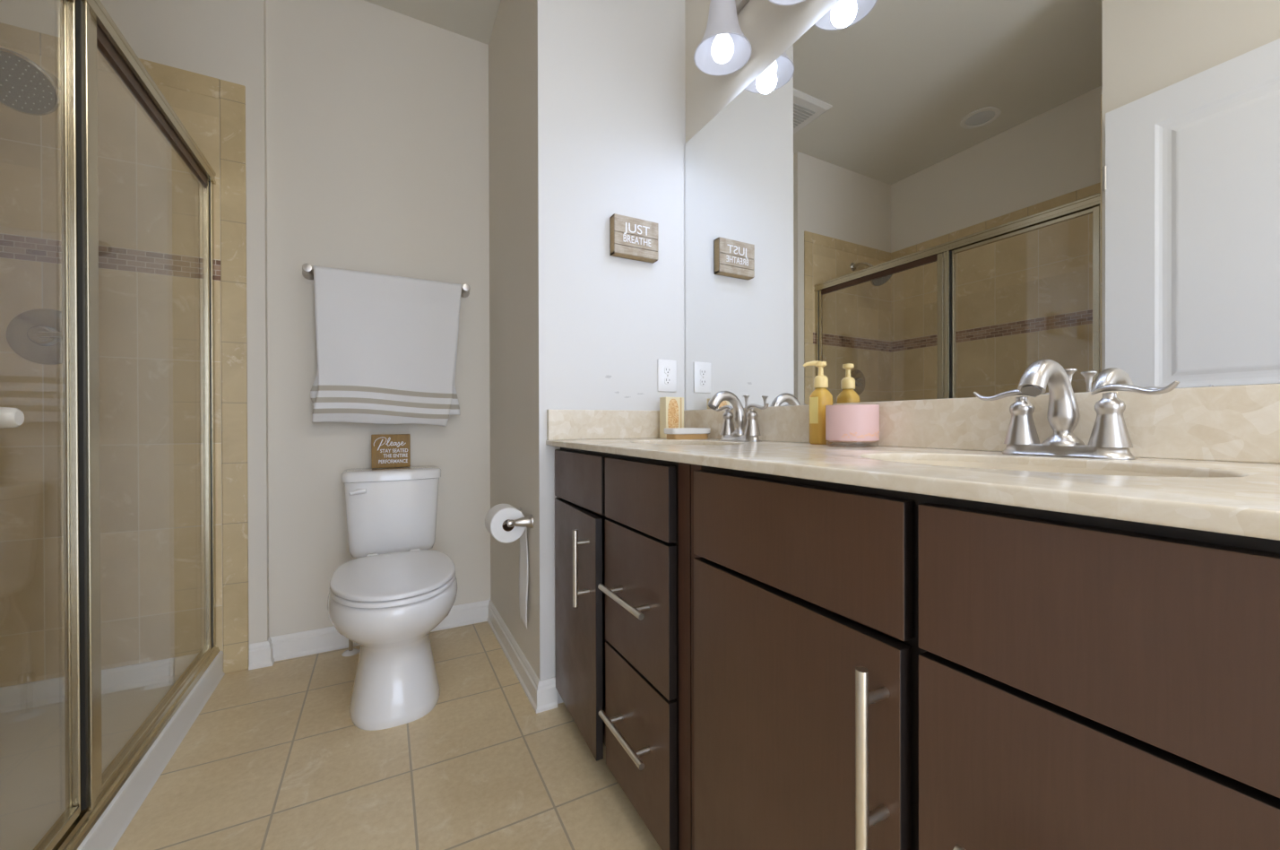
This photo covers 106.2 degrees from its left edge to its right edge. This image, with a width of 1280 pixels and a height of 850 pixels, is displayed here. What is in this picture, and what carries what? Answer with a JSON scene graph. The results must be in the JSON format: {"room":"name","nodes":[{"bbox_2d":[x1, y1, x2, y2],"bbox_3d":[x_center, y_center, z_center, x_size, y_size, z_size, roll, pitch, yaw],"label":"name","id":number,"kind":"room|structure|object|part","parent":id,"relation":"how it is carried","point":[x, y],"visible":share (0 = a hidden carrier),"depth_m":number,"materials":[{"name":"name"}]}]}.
{"room":"bathroom","nodes":[
{"label":"bathroom","id":0,"kind":"room"},
{"bbox_2d":[0,0,490,650],"bbox_3d":[-1.317,-0.442,2.040,2.800,2.757,0.159,0,0,-28],"label":"wall","id":1,"kind":"structure","parent":0,"point":[377,116],"depth_m":2.00,"materials":[{"name":"beige paint"}]},
{"bbox_2d":[0,22,219,98],"bbox_3d":[-1.948,-1.258,1.606,0.839,0.075,0.009,0,0,-28],"label":"trim","id":2,"kind":"structure","parent":1,"relation":"attached to","point":[12,37],"depth_m":1.66,"materials":[{"name":"beige tile"}]},
{"bbox_2d":[0,45,223,687],"bbox_3d":[-1.945,-0.140,1.611,0.839,2.160,0.008,0,0,-28],"label":"wall tile","id":3,"kind":"structure","parent":1,"relation":"attached to","point":[150,201],"depth_m":1.68,"materials":[{"name":"beige tile"}]},
{"bbox_2d":[0,47,60,115],"bbox_3d":[-1.867,-1.047,1.482,0.168,0.213,0.291,0,0,-28],"label":"shower","id":4,"kind":"object","parent":3,"relation":"attached to","point":[25,87],"visible":0.9,"depth_m":1.42,"materials":[{"name":"silver metal"}]},
{"bbox_3d":[-1.893,-1.097,1.532,0.023,0.080,0.178,0,0,-28],"label":"shower arm","id":5,"kind":"part","parent":4,"relation":"part of","materials":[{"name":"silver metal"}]},
{"bbox_2d":[6,308,62,364],"bbox_3d":[-1.948,-0.293,1.568,0.191,0.186,0.064,0,0,-28],"label":"shower valve","id":6,"kind":"object","parent":3,"relation":"attached to","point":[35,335],"visible":0.64,"depth_m":1.57,"materials":[{"name":"silver metal"}]},
{"bbox_3d":[-1.898,-0.293,1.570,0.099,0.022,0.023,0,0,-18],"label":"lever","id":7,"kind":"part","parent":6,"relation":"part of","materials":[{"name":"silver metal"}]},
{"bbox_2d":[219,79,248,673],"bbox_3d":[-1.542,-0.180,1.825,0.076,2.235,0.009,0,0,-28],"label":"trim","id":8,"kind":"structure","parent":1,"relation":"attached to","point":[232,96],"depth_m":1.82,"materials":[{"name":"beige tile"}]},
{"bbox_2d":[302,263,470,297],"bbox_3d":[-1.069,-0.623,2.072,0.651,0.054,0.090,0,0,-28],"label":"towel bar","id":9,"kind":"object","parent":1,"relation":"attached to","point":[307,270],"visible":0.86,"depth_m":1.96,"materials":[{"name":"silver metal"}]},
{"bbox_3d":[-1.333,-0.621,1.931,0.054,0.054,0.090,0,0,-28],"label":"post","id":10,"kind":"part","parent":9,"relation":"part of","materials":[{"name":"silver metal"}]},
{"bbox_2d":[310,265,461,426],"bbox_3d":[-1.054,-0.314,2.032,0.572,0.643,0.077,0,0,-28],"label":"towel","id":11,"kind":"object","parent":9,"relation":"hanging from","point":[386,345],"visible":1,"depth_m":2.01,"materials":[{"name":"white fabric"}]},
{"bbox_3d":[-0.806,-0.624,2.213,0.054,0.054,0.090,0,0,-28],"label":"post","id":12,"kind":"part","parent":9,"relation":"part of","materials":[{"name":"silver metal"}]},
{"bbox_2d":[112,621,661,849],"bbox_3d":[-0.444,0.970,0.416,2.800,0.060,3.850,0,0,-28],"label":"floor","id":13,"kind":"structure","parent":0,"point":[275,757],"depth_m":1.29,"materials":[{"name":"tile"}]},
{"bbox_2d":[0,650,224,849],"bbox_3d":[-1.581,0.893,0.945,0.844,0.095,1.511,0,0,-28],"label":"shower pan","id":14,"kind":"object","parent":13,"relation":"on","point":[32,747],"visible":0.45,"depth_m":1.37,"materials":[{"name":"white plastic"}]},
{"bbox_2d":[0,0,220,849],"bbox_3d":[-1.249,-0.047,1.120,0.105,1.790,1.510,0,0,-28],"label":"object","id":15,"kind":"object","parent":14,"relation":"on","point":[86,26],"visible":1,"depth_m":1.02,"materials":[{"name":"silver glass"}]},
{"bbox_3d":[-1.030,-0.012,0.771,0.047,0.035,0.035,0,0,-28],"label":"door knob","id":16,"kind":"part","parent":15,"relation":"part of","materials":[{"name":"white plastic"}]},
{"bbox_3d":[-1.040,0.802,0.742,0.021,0.020,0.575,0,0,-28],"label":"door rail","id":17,"kind":"part","parent":15,"relation":"part of","materials":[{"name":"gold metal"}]},
{"bbox_3d":[-1.183,-0.047,1.018,0.027,1.738,0.011,0,0,-28],"label":"strike post","id":18,"kind":"part","parent":15,"relation":"part of","materials":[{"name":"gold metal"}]},
{"bbox_3d":[-1.194,-0.037,1.032,0.022,1.718,0.017,0,0,-28],"label":"strike post","id":19,"kind":"part","parent":15,"relation":"part of","materials":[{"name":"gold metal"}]},
{"bbox_3d":[-1.207,-0.037,1.055,0.019,1.718,0.030,0,0,-28],"label":"strike post","id":20,"kind":"part","parent":15,"relation":"part of","materials":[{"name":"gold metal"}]},
{"bbox_3d":[-1.242,0.835,1.125,0.049,0.026,1.510,0,0,-28],"label":"rail","id":21,"kind":"part","parent":15,"relation":"part of","materials":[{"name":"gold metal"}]},
{"bbox_2d":[341,639,359,656],"bbox_3d":[-1.189,0.735,1.974,0.064,0.403,0.064,0,0,34],"label":"supply valve","id":22,"kind":"object","parent":13,"relation":"on","point":[350,651],"visible":0.27,"depth_m":1.97,"materials":[{"name":"white plastic"}]},
{"bbox_2d":[327,465,458,730],"bbox_3d":[-0.897,0.559,1.759,0.394,0.754,0.790,0,0,-28],"label":"toilet","id":23,"kind":"object","parent":13,"relation":"on","point":[387,600],"visible":0.99,"depth_m":1.56,"materials":[{"name":"white ceramic"}]},
{"bbox_3d":[-1.094,0.261,1.863,0.058,0.028,0.027,0,0,-28],"label":"flush lever","id":24,"kind":"part","parent":23,"relation":"part of","materials":[{"name":"white plastic"}]},
{"bbox_2d":[371,433,410,467],"bbox_3d":[-1.064,0.111,2.053,0.147,0.142,0.028,0,0,-28],"label":"wooden sign","id":25,"kind":"object","parent":23,"relation":"on","point":[387,450],"visible":1,"depth_m":2.04,"materials":[{"name":"brown wood"}]},
{"bbox_3d":[-1.031,0.203,2.007,0.362,0.042,0.225,0,0,-28],"label":"tank lid","id":26,"kind":"part","parent":23,"relation":"part of","materials":[{"name":"white ceramic"}]},
{"bbox_3d":[-1.033,0.378,2.011,0.346,0.308,0.204,0,0,-28],"label":"tank","id":27,"kind":"part","parent":23,"relation":"part of","materials":[{"name":"white ceramic"}]},
{"bbox_3d":[-0.836,0.525,1.643,0.380,0.016,0.525,0,0,-28],"label":"seat","id":28,"kind":"part","parent":23,"relation":"part of","materials":[{"name":"white plastic"}]},
{"bbox_3d":[-0.837,0.504,1.645,0.378,0.019,0.532,0,0,-28],"label":"lid","id":29,"kind":"part","parent":23,"relation":"part of","materials":[{"name":"white plastic"}]},
{"bbox_3d":[-0.894,0.736,1.755,0.394,0.400,0.764,0,0,-28],"label":"bowl","id":30,"kind":"part","parent":23,"relation":"part of","materials":[{"name":"white ceramic"}]},
{"bbox_2d":[554,447,691,849],"bbox_3d":[0.103,0.501,1.370,0.588,0.867,0.776,0,0,-28],"label":"vanity cabinet","id":31,"kind":"object","parent":13,"relation":"on","point":[623,523],"visible":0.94,"depth_m":1.10,"materials":[{"name":"brown wood"}]},
{"bbox_3d":[-0.172,0.380,1.274,0.013,0.202,0.013,0,0,-43],"label":"handle","id":32,"kind":"part","parent":31,"relation":"part of","materials":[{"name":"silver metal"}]},
{"bbox_3d":[-0.189,0.557,1.424,0.019,0.629,0.387,0,0,-25],"label":"door","id":33,"kind":"part","parent":31,"relation":"part of","materials":[{"name":"brown wood"}]},
{"bbox_3d":[-0.046,0.391,1.071,0.013,0.013,0.208,0,0,-28],"label":"handle","id":34,"kind":"part","parent":31,"relation":"part of","materials":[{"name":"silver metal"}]},
{"bbox_3d":[-0.045,0.698,1.072,0.013,0.013,0.208,0,0,-28],"label":"handle","id":35,"kind":"part","parent":31,"relation":"part of","materials":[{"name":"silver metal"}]},
{"bbox_3d":[-0.008,0.396,1.101,0.020,0.308,0.314,0,0,-28],"label":"drawer","id":36,"kind":"part","parent":31,"relation":"part of","materials":[{"name":"brown wood"}]},
{"bbox_3d":[-0.007,0.715,1.102,0.020,0.315,0.314,0,0,-28],"label":"drawer","id":37,"kind":"part","parent":31,"relation":"part of","materials":[{"name":"brown wood"}]},
{"bbox_2d":[691,464,1279,849],"bbox_3d":[0.479,0.502,0.675,0.578,0.867,0.797,0,0,-28],"label":"vanity cabinet","id":38,"kind":"object","parent":13,"relation":"on","point":[872,668],"visible":0.97,"depth_m":0.47,"materials":[{"name":"brown wood"}]},
{"bbox_3d":[0.200,0.558,0.706,0.019,0.629,0.403,0,0,-27],"label":"door","id":39,"kind":"part","parent":38,"relation":"part of","materials":[{"name":"brown wood"}]},
{"bbox_3d":[0.241,0.366,0.520,0.013,0.202,0.013,0,0,-9],"label":"handle","id":40,"kind":"part","parent":38,"relation":"part of","materials":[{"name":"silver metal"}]},
{"bbox_2d":[545,383,1279,540],"bbox_3d":[0.309,0.072,1.017,0.554,0.250,1.593,0,0,-28],"label":"countertop","id":41,"kind":"structure","parent":38,"relation":"on","point":[1207,459],"depth_m":0.68,"materials":[{"name":"beige stone"}]},
{"bbox_2d":[659,397,683,438],"bbox_3d":[0.116,-0.026,1.734,0.078,0.147,0.043,0,0,-28],"label":"soap box","id":42,"kind":"object","parent":41,"relation":"on","point":[671,409],"visible":0.74,"depth_m":1.72,"materials":[{"name":"beige cardboard"}]},
{"bbox_3d":[0.119,-0.030,1.712,0.045,0.128,0.001,0,0,-28],"label":"patterned panel","id":43,"kind":"part","parent":42,"relation":"part of","materials":[{"name":"paper"}]},
{"bbox_2d":[663,427,710,439],"bbox_3d":[0.161,0.029,1.641,0.156,0.036,0.088,0,0,-28],"label":"soap dish","id":44,"kind":"object","parent":41,"relation":"on","point":[684,433],"visible":0.99,"depth_m":1.60,"materials":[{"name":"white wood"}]},
{"bbox_2d":[663,427,710,433],"bbox_3d":[0.161,0.021,1.641,0.156,0.019,0.088,0,0,-28],"label":"tray","id":45,"kind":"object","parent":44,"relation":"on","point":[684,430],"depth_m":1.60,"materials":[{"name":"white ceramic"}]},
{"bbox_2d":[660,443,717,445],"bbox_3d":[0.127,0.128,1.371,0.278,0.138,0.418,0,0,-28],"label":"sink basin","id":46,"kind":"object","parent":41,"relation":"in","point":[661,444],"depth_m":1.49,"materials":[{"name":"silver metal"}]},
{"bbox_2d":[707,390,769,441],"bbox_3d":[0.298,-0.027,1.458,0.196,0.150,0.174,0,0,21],"label":"faucet","id":47,"kind":"object","parent":41,"relation":"on","point":[751,432],"visible":1,"depth_m":1.44,"materials":[{"name":"silver metal"}]},
{"bbox_3d":[0.264,-0.053,1.533,0.021,0.019,0.094,0,0,-28],"label":"lever","id":48,"kind":"part","parent":47,"relation":"part of","materials":[{"name":"silver metal"}]},
{"bbox_3d":[0.264,-0.035,1.440,0.142,0.134,0.053,0,0,-28],"label":"spout","id":49,"kind":"part","parent":47,"relation":"part of","materials":[{"name":"silver metal"}]},
{"bbox_3d":[0.277,-0.010,1.510,0.049,0.082,0.049,0,0,-28],"label":"handle","id":50,"kind":"part","parent":47,"relation":"part of","materials":[{"name":"silver metal"}]},
{"bbox_3d":[0.303,0.039,1.461,0.056,0.018,0.168,0,0,-28],"label":"plate","id":51,"kind":"part","parent":47,"relation":"part of","materials":[{"name":"silver metal"}]},
{"bbox_3d":[0.328,-0.023,1.478,0.021,0.141,0.021,0,0,-28],"label":"lift rod","id":52,"kind":"part","parent":47,"relation":"part of","materials":[{"name":"silver metal"}]},
{"bbox_3d":[0.329,-0.009,1.411,0.049,0.082,0.049,0,0,-28],"label":"handle","id":53,"kind":"part","parent":47,"relation":"part of","materials":[{"name":"silver metal"}]},
{"bbox_3d":[0.341,-0.053,1.388,0.021,0.019,0.094,0,0,-28],"label":"lever","id":54,"kind":"part","parent":47,"relation":"part of","materials":[{"name":"silver metal"}]},
{"bbox_2d":[803,360,832,444],"bbox_3d":[0.450,-0.057,1.210,0.058,0.210,0.054,0,0,-28],"label":"soap bottle","id":55,"kind":"object","parent":41,"relation":"on","point":[820,396],"visible":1,"depth_m":1.19,"materials":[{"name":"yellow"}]},
{"bbox_2d":[825,403,879,447],"bbox_3d":[0.487,0.001,1.104,0.112,0.096,0.113,0,0,-28],"label":"candle jar","id":56,"kind":"object","parent":41,"relation":"on","point":[848,423],"visible":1,"depth_m":1.06,"materials":[{"name":"pink glass"}]},
{"bbox_2d":[884,459,1182,476],"bbox_3d":[0.506,0.129,0.661,0.278,0.138,0.418,0,0,-28],"label":"sink basin","id":57,"kind":"object","parent":41,"relation":"in","point":[1077,468],"depth_m":0.69,"materials":[{"name":"beige stone"}]},
{"bbox_2d":[973,359,1180,458],"bbox_3d":[0.669,-0.026,0.763,0.196,0.150,0.174,0,0,21],"label":"faucet","id":58,"kind":"object","parent":41,"relation":"on","point":[1110,438],"visible":1,"depth_m":0.74,"materials":[{"name":"silver metal"}]},
{"bbox_3d":[0.635,-0.052,0.837,0.021,0.019,0.094,0,0,-28],"label":"lever","id":59,"kind":"part","parent":58,"relation":"part of","materials":[{"name":"silver metal"}]},
{"bbox_3d":[0.648,-0.008,0.815,0.049,0.082,0.049,0,0,-28],"label":"handle","id":60,"kind":"part","parent":58,"relation":"part of","materials":[{"name":"silver metal"}]},
{"bbox_3d":[0.635,-0.034,0.744,0.142,0.134,0.053,0,0,-28],"label":"spout","id":61,"kind":"part","parent":58,"relation":"part of","materials":[{"name":"silver metal"}]},
{"bbox_3d":[0.674,0.040,0.766,0.056,0.018,0.168,0,0,-28],"label":"plate","id":62,"kind":"part","parent":58,"relation":"part of","materials":[{"name":"silver metal"}]},
{"bbox_3d":[0.699,-0.022,0.783,0.021,0.141,0.021,0,0,-28],"label":"lift rod","id":63,"kind":"part","parent":58,"relation":"part of","materials":[{"name":"silver metal"}]},
{"bbox_3d":[0.700,-0.008,0.716,0.049,0.082,0.049,0,0,-28],"label":"handle","id":64,"kind":"part","parent":58,"relation":"part of","materials":[{"name":"silver metal"}]},
{"bbox_3d":[0.712,-0.052,0.693,0.021,0.019,0.094,0,0,-28],"label":"lever","id":65,"kind":"part","parent":58,"relation":"part of","materials":[{"name":"silver metal"}]},
{"bbox_3d":[0.339,0.392,0.349,0.013,0.013,0.208,0,0,-28],"label":"handle","id":66,"kind":"part","parent":38,"relation":"part of","materials":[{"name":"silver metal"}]},
{"bbox_3d":[0.378,0.398,0.378,0.020,0.308,0.311,0,0,-28],"label":"drawer","id":67,"kind":"part","parent":38,"relation":"part of","materials":[{"name":"brown wood"}]},
{"bbox_2d":[363,0,501,44],"bbox_3d":[-0.452,-1.847,0.407,2.800,0.060,3.850,0,0,-28],"label":"ceiling","id":68,"kind":"structure","parent":0,"point":[475,20],"depth_m":2.12,"materials":[{"name":"white paint"}]},
{"bbox_2d":[488,0,539,678],"bbox_3d":[-0.198,-0.445,2.121,0.749,2.757,0.825,0,0,-28],"label":"wall partition","id":69,"kind":"structure","parent":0,"point":[513,45],"depth_m":1.87,"materials":[{"name":"beige paint"}]},
{"bbox_2d":[248,599,557,713],"bbox_3d":[-0.897,0.889,1.737,0.965,0.094,0.848,0,0,-28],"label":"baseboard","id":70,"kind":"structure","parent":69,"relation":"attached to","point":[542,695],"depth_m":1.93,"materials":[{"name":"white paint"}]},
{"bbox_2d":[504,507,534,527],"bbox_3d":[-0.447,0.333,1.706,0.087,0.048,0.198,0,0,-28],"label":"paper holder","id":71,"kind":"object","parent":69,"relation":"attached to","point":[528,521],"visible":0.7,"depth_m":1.63,"materials":[{"name":"silver metal"}]},
{"bbox_2d":[484,503,527,628],"bbox_3d":[-0.469,0.496,1.689,0.127,0.426,0.112,0,0,-28],"label":"toilet paper roll","id":72,"kind":"object","parent":71,"relation":"hanging from","point":[497,515],"visible":0.89,"depth_m":1.67,"materials":[{"name":"white paper"}]},
{"bbox_3d":[-0.412,0.333,1.640,0.087,0.048,0.048,0,0,-28],"label":"post","id":73,"kind":"part","parent":71,"relation":"part of","materials":[{"name":"silver metal"}]},
{"bbox_2d":[536,0,685,703],"bbox_3d":[-0.079,-0.444,1.715,0.578,2.757,0.004,0,0,-28],"label":"wall","id":74,"kind":"structure","parent":0,"point":[611,73],"depth_m":1.69,"materials":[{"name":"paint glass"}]},
{"bbox_2d":[609,213,658,263],"bbox_3d":[-0.019,-0.666,1.721,0.176,0.135,0.041,0,0,-28],"label":"sign","id":75,"kind":"object","parent":74,"relation":"attached to","point":[630,237],"visible":1,"depth_m":1.70,"materials":[{"name":"brown wood"}]},
{"bbox_2d":[657,358,676,391],"bbox_3d":[0.103,-0.185,1.805,0.082,0.121,0.008,0,0,-28],"label":"wall outlet","id":76,"kind":"object","parent":74,"relation":"attached to","point":[667,368],"visible":1,"depth_m":1.80,"materials":[{"name":"white plastic"}]},
{"bbox_2d":[664,366,671,373],"bbox_3d":[0.104,-0.205,1.803,0.029,0.029,0.003,0,0,-28],"label":"receptacle","id":77,"kind":"object","parent":76,"relation":"attached to","point":[667,369],"depth_m":1.80,"materials":[{"name":"white plastic"}]},
{"bbox_2d":[664,376,671,384],"bbox_3d":[0.104,-0.166,1.803,0.029,0.029,0.003,0,0,-28],"label":"receptacle","id":78,"kind":"object","parent":76,"relation":"attached to","point":[667,379],"depth_m":1.80,"materials":[{"name":"white plastic"}]},
{"bbox_2d":[684,0,1267,410],"bbox_3d":[0.934,-0.443,0.613,0.171,2.757,2.903,0,0,-28],"label":"wall","id":79,"kind":"structure","parent":0,"point":[771,29],"depth_m":1.54,"materials":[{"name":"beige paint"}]},
{"bbox_2d":[693,0,805,76],"bbox_3d":[0.471,-1.285,1.095,0.183,0.311,1.100,0,0,-28],"label":"vanity light","id":80,"kind":"object","parent":79,"relation":"attached to","point":[723,49],"visible":1,"depth_m":1.47,"materials":[{"name":"white glass"}]},
{"bbox_3d":[0.256,-1.239,1.491,0.176,0.182,0.176,0,0,-28],"label":"lamp shade","id":81,"kind":"part","parent":80,"relation":"part of","materials":[{"name":"grey glass"}]},
{"bbox_3d":[0.256,-1.184,1.491,0.070,0.109,0.070,0,0,-28],"label":"bulb","id":82,"kind":"part","parent":80,"relation":"part of","materials":[{"name":"white glass"}]},
{"bbox_3d":[0.540,-1.390,1.132,0.025,0.100,1.100,0,0,-28],"label":"plate","id":83,"kind":"part","parent":80,"relation":"part of","materials":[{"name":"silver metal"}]},
{"bbox_3d":[0.397,-1.238,1.226,0.176,0.182,0.176,0,0,-28],"label":"lamp shade","id":84,"kind":"part","parent":80,"relation":"part of","materials":[{"name":"grey glass"}]},
{"bbox_2d":[684,0,1279,410],"bbox_3d":[0.548,-0.564,1.145,0.005,1.019,1.585,0,0,-28],"label":"wall mirror","id":85,"kind":"object","parent":79,"relation":"attached to","point":[914,199],"visible":1,"depth_m":0.91,"materials":[{"name":"silver mirror"}]}
]}

